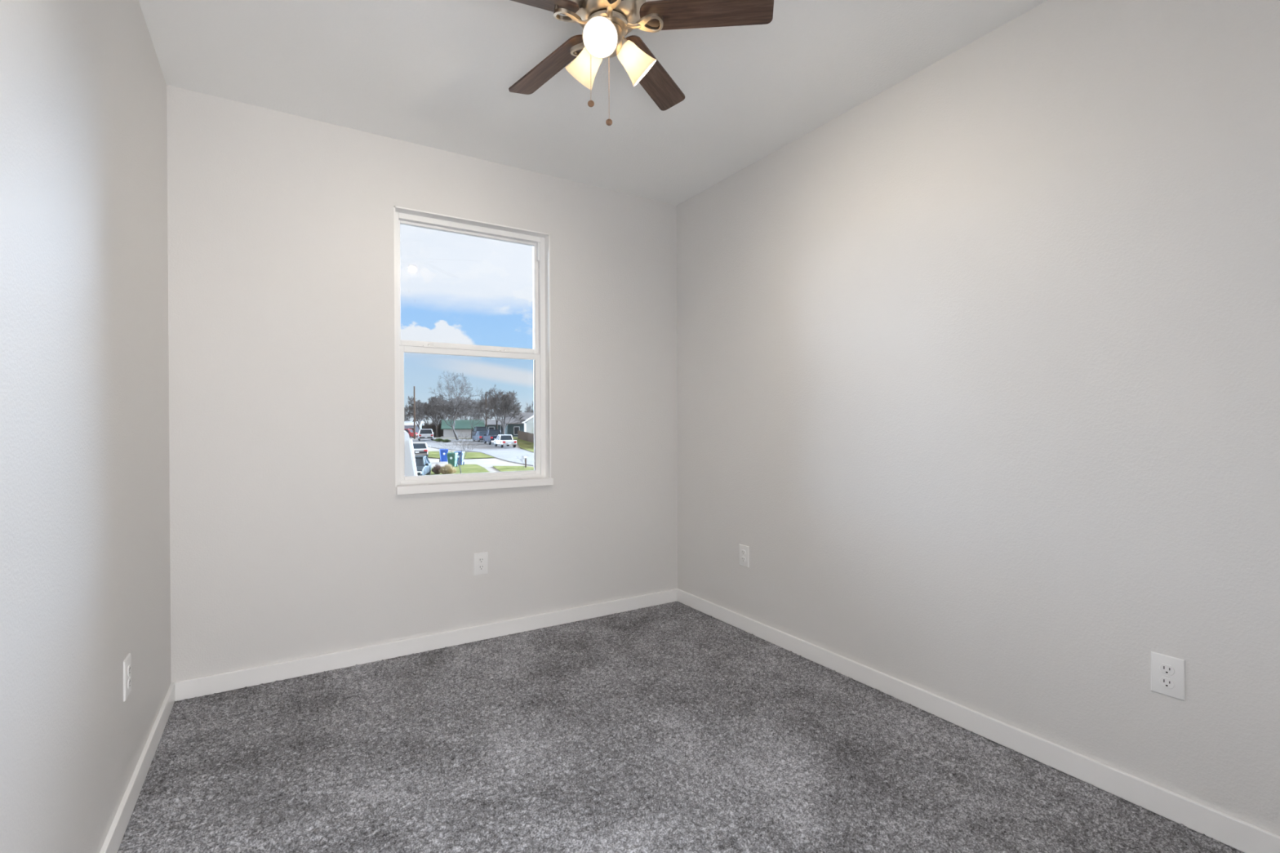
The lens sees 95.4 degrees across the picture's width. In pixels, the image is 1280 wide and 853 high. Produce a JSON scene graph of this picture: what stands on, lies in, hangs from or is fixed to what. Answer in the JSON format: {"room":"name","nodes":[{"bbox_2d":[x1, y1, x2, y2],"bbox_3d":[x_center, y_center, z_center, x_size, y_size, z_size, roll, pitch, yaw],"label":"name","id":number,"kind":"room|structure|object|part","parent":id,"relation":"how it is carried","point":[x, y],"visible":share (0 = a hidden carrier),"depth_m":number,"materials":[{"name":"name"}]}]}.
{"room":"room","nodes":[
{"label":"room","id":0,"kind":"room"},
{"bbox_2d":[0,0,170,852],"bbox_3d":[-1.118,-0.134,0.918,0.140,2.600,3.850,0,0,-32],"label":"wall","id":1,"kind":"structure","parent":0,"point":[85,577],"depth_m":1.35,"materials":[{"name":"white paint"}]},
{"bbox_2d":[123,653,131,702],"bbox_3d":[-1.542,0.754,1.755,0.008,0.118,0.077,0,0,-32],"label":"wall outlet","id":2,"kind":"object","parent":1,"relation":"attached to","point":[127,661],"visible":1,"depth_m":1.74,"materials":[{"name":"white plastic"}]},
{"bbox_2d":[127,664,130,675],"bbox_3d":[-1.540,0.735,1.756,0.003,0.029,0.034,0,0,-32],"label":"receptacle","id":3,"kind":"object","parent":2,"relation":"attached to","point":[128,665],"depth_m":1.75,"materials":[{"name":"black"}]},
{"bbox_2d":[127,676,131,688],"bbox_3d":[-1.540,0.773,1.756,0.003,0.029,0.034,0,0,-32],"label":"receptacle","id":4,"kind":"object","parent":2,"relation":"attached to","point":[129,678],"depth_m":1.75,"materials":[{"name":"white plastic"}]},
{"bbox_2d":[99,681,174,852],"bbox_3d":[-1.043,1.125,0.956,0.014,0.081,3.550,0,0,-32],"label":"baseboard","id":5,"kind":"structure","parent":1,"relation":"attached to","point":[113,841],"depth_m":1.82,"materials":[{"name":"white paint"}]},
{"bbox_2d":[166,84,677,683],"bbox_3d":[-0.914,-0.145,3.214,2.622,2.600,0.160,0,0,-32],"label":"wall","id":6,"kind":"structure","parent":0,"point":[291,535],"depth_m":2.82,"materials":[{"name":"white paint"}]},
{"bbox_2d":[174,588,676,701],"bbox_3d":[-0.863,1.114,3.146,2.594,0.081,0.014,0,0,-32],"label":"baseboard","id":7,"kind":"structure","parent":6,"relation":"attached to","point":[250,677],"depth_m":2.93,"materials":[{"name":"white paint"}]},
{"bbox_2d":[393,205,553,494],"bbox_3d":[-0.904,-0.385,3.193,0.842,1.448,0.175,0,0,-32],"label":"window","id":8,"kind":"structure","parent":6,"relation":"in","point":[540,242],"depth_m":3.23,"materials":[{"name":"white paint"}]},
{"bbox_3d":[-0.928,-0.747,3.221,0.776,0.657,0.054,0,0,-32],"label":"sash","id":9,"kind":"part","parent":8,"relation":"part of","materials":[{"name":"white plastic"}]},
{"bbox_3d":[-0.916,-0.072,3.207,0.773,0.702,0.030,0,0,-32],"label":"sash","id":10,"kind":"part","parent":8,"relation":"part of","materials":[{"name":"clear glass"}]},
{"bbox_3d":[-0.881,0.319,3.167,0.839,0.040,0.105,0,0,-32],"label":"sill","id":11,"kind":"part","parent":8,"relation":"part of","materials":[{"name":"white paint"}]},
{"bbox_2d":[473,551,488,575],"bbox_3d":[-0.860,0.742,3.151,0.077,0.118,0.008,0,0,-32],"label":"wall outlet","id":12,"kind":"object","parent":6,"relation":"attached to","point":[480,559],"visible":1,"depth_m":3.15,"materials":[{"name":"white plastic"}]},
{"bbox_2d":[478,564,484,570],"bbox_3d":[-0.858,0.761,3.149,0.034,0.029,0.003,0,0,-32],"label":"receptacle","id":13,"kind":"object","parent":12,"relation":"attached to","point":[481,567],"depth_m":3.15,"materials":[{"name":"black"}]},
{"bbox_2d":[478,557,484,563],"bbox_3d":[-0.858,0.722,3.148,0.034,0.029,0.003,0,0,-32],"label":"receptacle","id":14,"kind":"object","parent":12,"relation":"attached to","point":[481,560],"depth_m":3.15,"materials":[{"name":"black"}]},
{"bbox_2d":[138,0,1047,205],"bbox_3d":[0.052,-1.501,1.638,2.902,0.120,3.850,0,0,-32],"label":"ceiling","id":15,"kind":"structure","parent":0,"point":[439,74],"depth_m":2.36,"materials":[{"name":"white paint"}]},
{"bbox_2d":[508,0,773,125],"bbox_3d":[-0.132,-1.205,1.878,0.993,0.469,1.012,0,0,-32],"label":"ceiling fan","id":16,"kind":"object","parent":15,"relation":"hanging from","point":[606,24],"visible":1,"depth_m":1.86,"materials":[{"name":"brown wood"}]},
{"bbox_3d":[-0.385,-1.300,1.742,0.417,0.006,0.110,-3,16,-26],"label":"fan blade","id":17,"kind":"part","parent":16,"relation":"part of","materials":[{"name":"brown wood"}]},
{"bbox_3d":[-0.324,-1.302,2.106,0.417,0.006,0.110,-3,13,46],"label":"fan blade","id":18,"kind":"part","parent":16,"relation":"part of","materials":[{"name":"brown wood"}]},
{"bbox_3d":[-0.175,-1.206,1.937,0.106,0.108,0.108,-47,-26,28],"label":"lamp shade","id":19,"kind":"part","parent":16,"relation":"part of","materials":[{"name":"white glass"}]},
{"bbox_3d":[-0.159,-1.148,1.881,0.003,0.190,0.002,0,0,-32],"label":"pull chain","id":20,"kind":"part","parent":16,"relation":"part of","materials":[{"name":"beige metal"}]},
{"bbox_3d":[-0.115,-1.205,1.794,0.108,0.108,0.106,0,40,7],"label":"lamp shade","id":21,"kind":"part","parent":16,"relation":"part of","materials":[{"name":"white glass"}]},
{"bbox_3d":[-0.114,-1.211,1.801,0.053,0.053,0.076,0,40,7],"label":"bulb","id":22,"kind":"part","parent":16,"relation":"part of","materials":[{"name":"white glass"}]},
{"bbox_2d":[622,35,627,45],"bbox_3d":[-0.068,-1.249,1.897,0.041,0.049,0.049,42,-15,-17],"label":"socket","id":23,"kind":"object","parent":16,"relation":"attached to","point":[624,42],"depth_m":1.88,"materials":[{"name":"gold metal"}]},
{"bbox_3d":[-0.021,-1.206,1.917,0.106,0.108,0.108,42,-15,-17],"label":"lamp shade","id":24,"kind":"part","parent":16,"relation":"part of","materials":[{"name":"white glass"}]},
{"bbox_3d":[0.042,-1.303,2.161,0.110,0.006,0.417,-17,-10,26],"label":"fan blade","id":25,"kind":"part","parent":16,"relation":"part of","materials":[{"name":"brown wood"}]},
{"bbox_3d":[0.206,-1.302,1.830,0.417,0.006,0.110,2,-14,10],"label":"fan blade","id":26,"kind":"part","parent":16,"relation":"part of","materials":[{"name":"brown wood"}]},
{"bbox_2d":[117,601,1244,852],"bbox_3d":[0.066,1.160,1.642,2.632,0.018,3.558,0,0,-32],"label":"floor","id":27,"kind":"structure","parent":0,"point":[670,727],"depth_m":1.99,"materials":[{"name":"carpet"}]},
{"bbox_2d":[676,0,1279,835],"bbox_3d":[1.232,-0.149,2.371,0.140,2.600,3.850,0,0,-32],"label":"wall","id":28,"kind":"structure","parent":0,"point":[978,365],"depth_m":2.04,"materials":[{"name":"white paint"}]},
{"bbox_2d":[739,544,749,567],"bbox_3d":[0.585,0.729,3.285,0.008,0.118,0.077,0,0,-32],"label":"wall outlet","id":29,"kind":"object","parent":28,"relation":"attached to","point":[744,549],"visible":1,"depth_m":3.28,"materials":[{"name":"white plastic"}]},
{"bbox_2d":[675,588,1279,852],"bbox_3d":[1.176,1.111,2.328,0.014,0.081,3.550,0,0,-32],"label":"baseboard","id":30,"kind":"structure","parent":28,"relation":"attached to","point":[1242,836],"depth_m":2.01,"materials":[{"name":"white paint"}]},
{"bbox_2d":[1151,651,1185,701],"bbox_3d":[1.554,0.735,1.717,0.008,0.118,0.077,0,0,-32],"label":"wall outlet","id":31,"kind":"object","parent":28,"relation":"attached to","point":[1167,673],"visible":1,"depth_m":1.71,"materials":[{"name":"white plastic"}]},
{"bbox_2d":[1159,676,1174,688],"bbox_3d":[1.552,0.755,1.716,0.003,0.029,0.034,0,0,-32],"label":"receptacle","id":32,"kind":"object","parent":31,"relation":"attached to","point":[1165,682],"depth_m":1.71,"materials":[{"name":"white plastic"}]},
{"bbox_2d":[1159,663,1174,675],"bbox_3d":[1.552,0.716,1.716,0.003,0.029,0.034,0,0,-32],"label":"receptacle","id":33,"kind":"object","parent":31,"relation":"attached to","point":[1164,668],"depth_m":1.71,"materials":[{"name":"white plastic"}]},
{"label":"outside","id":34,"kind":"structure","parent":0,"visible":0},
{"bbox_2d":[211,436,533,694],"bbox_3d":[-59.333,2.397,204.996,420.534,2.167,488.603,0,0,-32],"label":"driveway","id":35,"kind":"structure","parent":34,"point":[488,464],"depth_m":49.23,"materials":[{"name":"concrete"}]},
{"bbox_2d":[404,428,418,437],"bbox_3d":[-37.060,1.080,91.297,4.375,1.400,2.130,0,0,5],"label":"sedan","id":36,"kind":"object","parent":35,"relation":"on","point":[410,431],"visible":0.28,"depth_m":90.52,"materials":[{"name":"red paint"}]},
{"bbox_2d":[413,386,415,439],"bbox_3d":[-33.815,-2.057,87.315,0.260,7.970,0.260,0,0,-32],"label":"utility pole","id":37,"kind":"object","parent":35,"relation":"on","point":[414,386],"visible":0.85,"depth_m":87.20,"materials":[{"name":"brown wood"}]},
{"bbox_2d":[412,442,430,457],"bbox_3d":[-20.713,2.129,54.288,2.180,1.270,4.775,0,0,-20],"label":"sedan","id":38,"kind":"object","parent":35,"relation":"on","point":[420,448],"visible":0.54,"depth_m":52.79,"materials":[{"name":"grey paint"}]},
{"bbox_2d":[414,455,431,475],"bbox_3d":[-14.508,2.589,37.114,2.180,1.320,4.775,0,0,-13],"label":"sedan","id":39,"kind":"object","parent":35,"relation":"on","point":[423,464],"visible":0.45,"depth_m":36.58,"materials":[{"name":"grey metal"}]},
{"bbox_2d":[439,448,448,462],"bbox_3d":[-16.232,2.404,48.160,0.664,1.080,0.831,0,0,-25],"label":"wheelie bin","id":40,"kind":"object","parent":35,"relation":"on","point":[443,458],"visible":0.93,"depth_m":47.86,"materials":[{"name":"blue plastic"}]},
{"bbox_2d":[471,426,487,437],"bbox_3d":[-24.788,0.870,90.206,2.280,1.812,5.075,0,0,-22],"label":"car","id":41,"kind":"object","parent":35,"relation":"on","point":[476,428],"visible":0.34,"depth_m":88.27,"materials":[{"name":"black paint"}]},
{"bbox_2d":[472,397,498,419],"bbox_3d":[-31.083,-2.253,119.834,7.664,8.250,7.994,0,0,-32],"label":"bare tree","id":42,"kind":"object","parent":35,"relation":"on","point":[482,400],"visible":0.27,"depth_m":118.00,"materials":[{"name":"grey plant"}]},
{"bbox_2d":[484,419,503,434],"bbox_3d":[-27.120,0.381,110.832,5.500,3.340,6.700,0,0,-16],"label":"house","id":43,"kind":"structure","parent":35,"relation":"on","point":[491,424],"depth_m":108.02,"materials":[{"name":"grey"}]},
{"bbox_2d":[476,384,516,429],"bbox_3d":[-24.124,-2.612,97.229,7.355,8.965,6.689,0,0,-32],"label":"bare tree","id":44,"kind":"object","parent":35,"relation":"on","point":[491,393],"visible":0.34,"depth_m":96.45,"materials":[{"name":"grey plant"}]},
{"bbox_2d":[484,390,525,434],"bbox_3d":[-19.358,-1.448,82.454,5.750,7.426,6.765,0,0,-32],"label":"bare tree","id":45,"kind":"object","parent":35,"relation":"on","point":[504,407],"visible":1,"depth_m":81.28,"materials":[{"name":"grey plant"}]},
{"bbox_2d":[503,412,533,436],"bbox_3d":[-19.911,-0.202,101.986,7.500,4.540,7.700,0,0,-16],"label":"house","id":46,"kind":"structure","parent":35,"relation":"on","point":[512,428],"depth_m":98.31,"materials":[{"name":"grey"}]},
{"bbox_3d":[-20.745,0.690,98.047,0.800,1.200,0.030,0,0,-16],"label":"pane","id":47,"kind":"part","parent":46,"relation":"part of","materials":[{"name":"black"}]},
{"bbox_2d":[522,415,533,433],"bbox_3d":[-17.208,0.067,96.002,4.000,4.040,4.600,0,0,-16],"label":"house","id":48,"kind":"structure","parent":35,"relation":"on","point":[528,426],"depth_m":93.83,"materials":[{"name":"grey"}]},
{"bbox_2d":[524,400,533,412],"bbox_3d":[-22.330,-2.004,120.499,4.897,7.616,5.387,0,0,-32],"label":"bare tree","id":49,"kind":"object","parent":35,"relation":"on","point":[529,410],"visible":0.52,"depth_m":120.01,"materials":[{"name":"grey plant"}]},
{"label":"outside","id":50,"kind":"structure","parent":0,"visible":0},
{"bbox_2d":[516,439,533,452],"bbox_3d":[-11.719,2.331,73.661,18.280,1.152,51.272,0,0,-32],"label":"lawn","id":51,"kind":"structure","parent":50,"point":[526,445],"depth_m":71.38,"materials":[{"name":"green plant"}]},
{"bbox_2d":[517,430,533,443],"bbox_3d":[-14.082,1.595,76.880,4.674,1.918,24.118,0,0,-32],"label":"wooden fence","id":52,"kind":"object","parent":51,"relation":"on","point":[525,436],"visible":0.49,"depth_m":81.56,"materials":[{"name":"brown wood"}]},
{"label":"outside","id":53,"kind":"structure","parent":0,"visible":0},
{"bbox_2d":[427,451,494,458],"bbox_3d":[-18.021,2.711,56.490,5.474,0.268,10.743,0,0,-26],"label":"lawn","id":54,"kind":"structure","parent":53,"point":[469,455],"depth_m":55.39,"materials":[{"name":"green plant"}]},
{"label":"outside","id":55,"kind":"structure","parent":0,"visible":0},
{"bbox_2d":[425,464,488,475],"bbox_3d":[-12.382,3.232,37.850,4.946,0.431,17.102,0,0,-12],"label":"lawn","id":56,"kind":"structure","parent":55,"point":[465,468],"depth_m":41.86,"materials":[{"name":"green plant"}]},
{"bbox_2d":[431,463,441,474],"bbox_3d":[-13.556,2.838,38.990,0.836,0.742,0.824,0,0,-32],"label":"ornamental grass","id":57,"kind":"object","parent":56,"relation":"on","point":[435,469],"depth_m":38.83,"materials":[{"name":"brown plant"}]},
{"bbox_2d":[438,463,457,474],"bbox_3d":[-12.504,2.794,37.896,1.230,0.898,1.209,0,0,-32],"label":"ornamental grass","id":58,"kind":"object","parent":56,"relation":"on","point":[446,469],"depth_m":37.69,"materials":[{"name":"beige plant"}]},
{"bbox_2d":[446,452,457,466],"bbox_3d":[-14.147,2.525,43.962,0.664,1.080,0.831,0,0,-2],"label":"wheelie bin","id":59,"kind":"object","parent":56,"relation":"on","point":[451,459],"visible":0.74,"depth_m":43.63,"materials":[{"name":"teal plastic"}]},
{"bbox_2d":[433,431,479,473],"bbox_3d":[-12.232,1.796,39.356,3.227,2.984,3.606,0,0,-13],"label":"young tree","id":60,"kind":"object","parent":56,"relation":"on","point":[460,441],"visible":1,"depth_m":39.05,"materials":[{"name":"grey plant"}]},
{"bbox_2d":[454,451,464,464],"bbox_3d":[-14.098,2.484,45.473,0.664,1.080,0.831,0,0,-5],"label":"wheelie bin","id":61,"kind":"object","parent":56,"relation":"on","point":[459,452],"visible":0.56,"depth_m":45.15,"materials":[{"name":"blue plastic"}]},
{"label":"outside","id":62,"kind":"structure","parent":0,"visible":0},
{"bbox_2d":[493,466,533,471],"bbox_3d":[-7.110,3.234,38.356,3.649,0.375,14.921,0,0,-20],"label":"lawn","id":63,"kind":"structure","parent":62,"point":[502,468],"depth_m":43.08,"materials":[{"name":"green plant"}]},
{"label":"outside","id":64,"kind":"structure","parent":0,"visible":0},
{"bbox_2d":[409,437,533,465],"bbox_3d":[-21.129,2.465,66.927,15.599,1.265,58.561,0,0,-32],"label":"street","id":65,"kind":"structure","parent":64,"point":[508,453],"depth_m":65.06,"materials":[{"name":"grey asphalt"}]},
{"bbox_2d":[404,395,430,431],"bbox_3d":[-35.018,-1.417,91.431,4.095,6.822,3.778,0,0,-32],"label":"bare tree","id":66,"kind":"object","parent":65,"relation":"on","point":[419,407],"visible":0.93,"depth_m":91.25,"materials":[{"name":"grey plant"}]},
{"bbox_2d":[417,428,433,440],"bbox_3d":[-30.413,1.125,82.589,2.280,1.682,4.875,0,0,-22],"label":"car","id":67,"kind":"object","parent":65,"relation":"on","point":[424,433],"visible":1,"depth_m":80.55,"materials":[{"name":"grey paint"}]},
{"bbox_2d":[433,438,444,441],"bbox_3d":[-27.466,1.821,79.494,1.558,0.524,1.579,0,0,-32],"label":"shrub","id":68,"kind":"object","parent":65,"relation":"on","point":[436,439],"visible":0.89,"depth_m":79.24,"materials":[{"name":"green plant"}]},
{"bbox_2d":[430,395,479,439],"bbox_3d":[-26.371,-1.275,84.357,7.913,6.774,9.024,0,0,-32],"label":"bare tree","id":69,"kind":"object","parent":65,"relation":"on","point":[451,407],"visible":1,"depth_m":83.55,"materials":[{"name":"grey plant"}]},
{"bbox_2d":[472,431,486,441],"bbox_3d":[-21.604,1.360,79.725,2.130,1.420,4.675,0,0,-28],"label":"sedan","id":70,"kind":"object","parent":65,"relation":"on","point":[478,435],"visible":0.52,"depth_m":78.44,"materials":[{"name":"grey paint"}]},
{"bbox_2d":[483,429,501,444],"bbox_3d":[-18.574,1.311,73.930,2.130,1.850,5.375,0,0,-24],"label":"pickup truck","id":71,"kind":"object","parent":65,"relation":"on","point":[491,434],"visible":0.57,"depth_m":73.23,"materials":[{"name":"blue paint"}]},
{"bbox_2d":[493,434,516,447],"bbox_3d":[-15.801,1.677,68.116,2.000,1.450,5.375,0,0,-25],"label":"pickup truck","id":72,"kind":"object","parent":65,"relation":"on","point":[502,439],"visible":1,"depth_m":67.28,"materials":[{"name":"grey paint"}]},
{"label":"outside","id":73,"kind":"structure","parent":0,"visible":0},
{"bbox_3d":[-37.175,1.769,107.187,17.929,0.162,49.700,0,0,-32],"label":"verge","id":74,"kind":"object","parent":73,"visible":0},
{"bbox_2d":[404,421,423,437],"bbox_3d":[-37.799,0.644,95.249,4.300,3.040,4.700,0,0,-16],"label":"house","id":75,"kind":"structure","parent":74,"relation":"on","point":[409,424],"depth_m":93.67,"materials":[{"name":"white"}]},
{"bbox_2d":[404,405,424,422],"bbox_3d":[-37.780,-0.925,95.306,4.473,5.823,3.741,0,0,-32],"label":"bare tree","id":76,"kind":"object","parent":74,"relation":"on","point":[405,408],"visible":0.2,"depth_m":95.19,"materials":[{"name":"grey plant"}]},
{"bbox_2d":[421,422,429,428],"bbox_3d":[-40.759,0.421,111.067,4.739,2.599,4.699,0,0,-32],"label":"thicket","id":77,"kind":"object","parent":74,"relation":"on","point":[424,424],"visible":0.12,"depth_m":110.15,"materials":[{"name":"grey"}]},
{"bbox_2d":[418,410,444,426],"bbox_3d":[-36.390,-0.960,101.675,5.080,5.825,4.530,0,0,-32],"label":"bare tree","id":78,"kind":"object","parent":74,"relation":"on","point":[442,417],"visible":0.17,"depth_m":101.23,"materials":[{"name":"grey plant"}]},
{"bbox_2d":[423,421,443,436],"bbox_3d":[-33.692,0.400,96.429,4.524,2.730,4.538,0,0,-32],"label":"thicket","id":79,"kind":"object","parent":74,"relation":"on","point":[432,426],"visible":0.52,"depth_m":95.66,"materials":[{"name":"grey"}]},
{"bbox_2d":[417,394,452,437],"bbox_3d":[-33.865,-1.637,94.614,6.414,7.222,6.611,0,0,-32],"label":"bare tree","id":80,"kind":"object","parent":74,"relation":"on","point":[433,400],"visible":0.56,"depth_m":94.36,"materials":[{"name":"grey plant"}]},
{"bbox_2d":[426,392,464,419],"bbox_3d":[-34.574,-1.971,102.751,6.803,7.825,5.571,0,0,-32],"label":"bare tree","id":81,"kind":"object","parent":74,"relation":"on","point":[442,396],"visible":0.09,"depth_m":102.06,"materials":[{"name":"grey plant"}]},
{"bbox_2d":[429,371,485,419],"bbox_3d":[-31.470,-4.001,100.251,8.092,11.764,10.495,0,0,-32],"label":"bare tree","id":82,"kind":"object","parent":74,"relation":"on","point":[449,392],"visible":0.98,"depth_m":100.12,"materials":[{"name":"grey plant"}]},
{"bbox_2d":[440,419,484,437],"bbox_3d":[-29.456,0.505,97.143,6.800,3.240,5.700,0,0,-16],"label":"house","id":83,"kind":"structure","parent":74,"relation":"on","point":[461,425],"depth_m":94.93,"materials":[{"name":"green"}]},
{"bbox_2d":[447,395,485,419],"bbox_3d":[-32.690,-1.982,111.065,8.184,7.696,8.945,0,0,-32],"label":"bare tree","id":84,"kind":"object","parent":74,"relation":"on","point":[479,411],"visible":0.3,"depth_m":110.44,"materials":[{"name":"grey plant"}]},
{"bbox_2d":[461,397,491,439],"bbox_3d":[-25.154,-1.225,89.223,5.075,6.314,5.276,0,0,-32],"label":"bare tree","id":85,"kind":"object","parent":74,"relation":"on","point":[476,402],"visible":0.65,"depth_m":88.62,"materials":[{"name":"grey plant"}]},
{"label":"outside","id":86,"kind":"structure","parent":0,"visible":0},
{"bbox_2d":[404,430,417,475],"bbox_3d":[-5.590,0.818,13.438,0.880,1.437,3.164,0,0,-23],"label":"gable","id":87,"kind":"object","parent":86,"point":[410,461],"visible":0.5,"depth_m":12.13,"materials":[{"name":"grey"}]},
{"bbox_3d":[-4.693,0.907,12.147,0.234,1.265,0.067,0,0,-16],"label":"edge trim","id":88,"kind":"part","parent":87,"relation":"part of","materials":[{"name":"white"}]}
]}

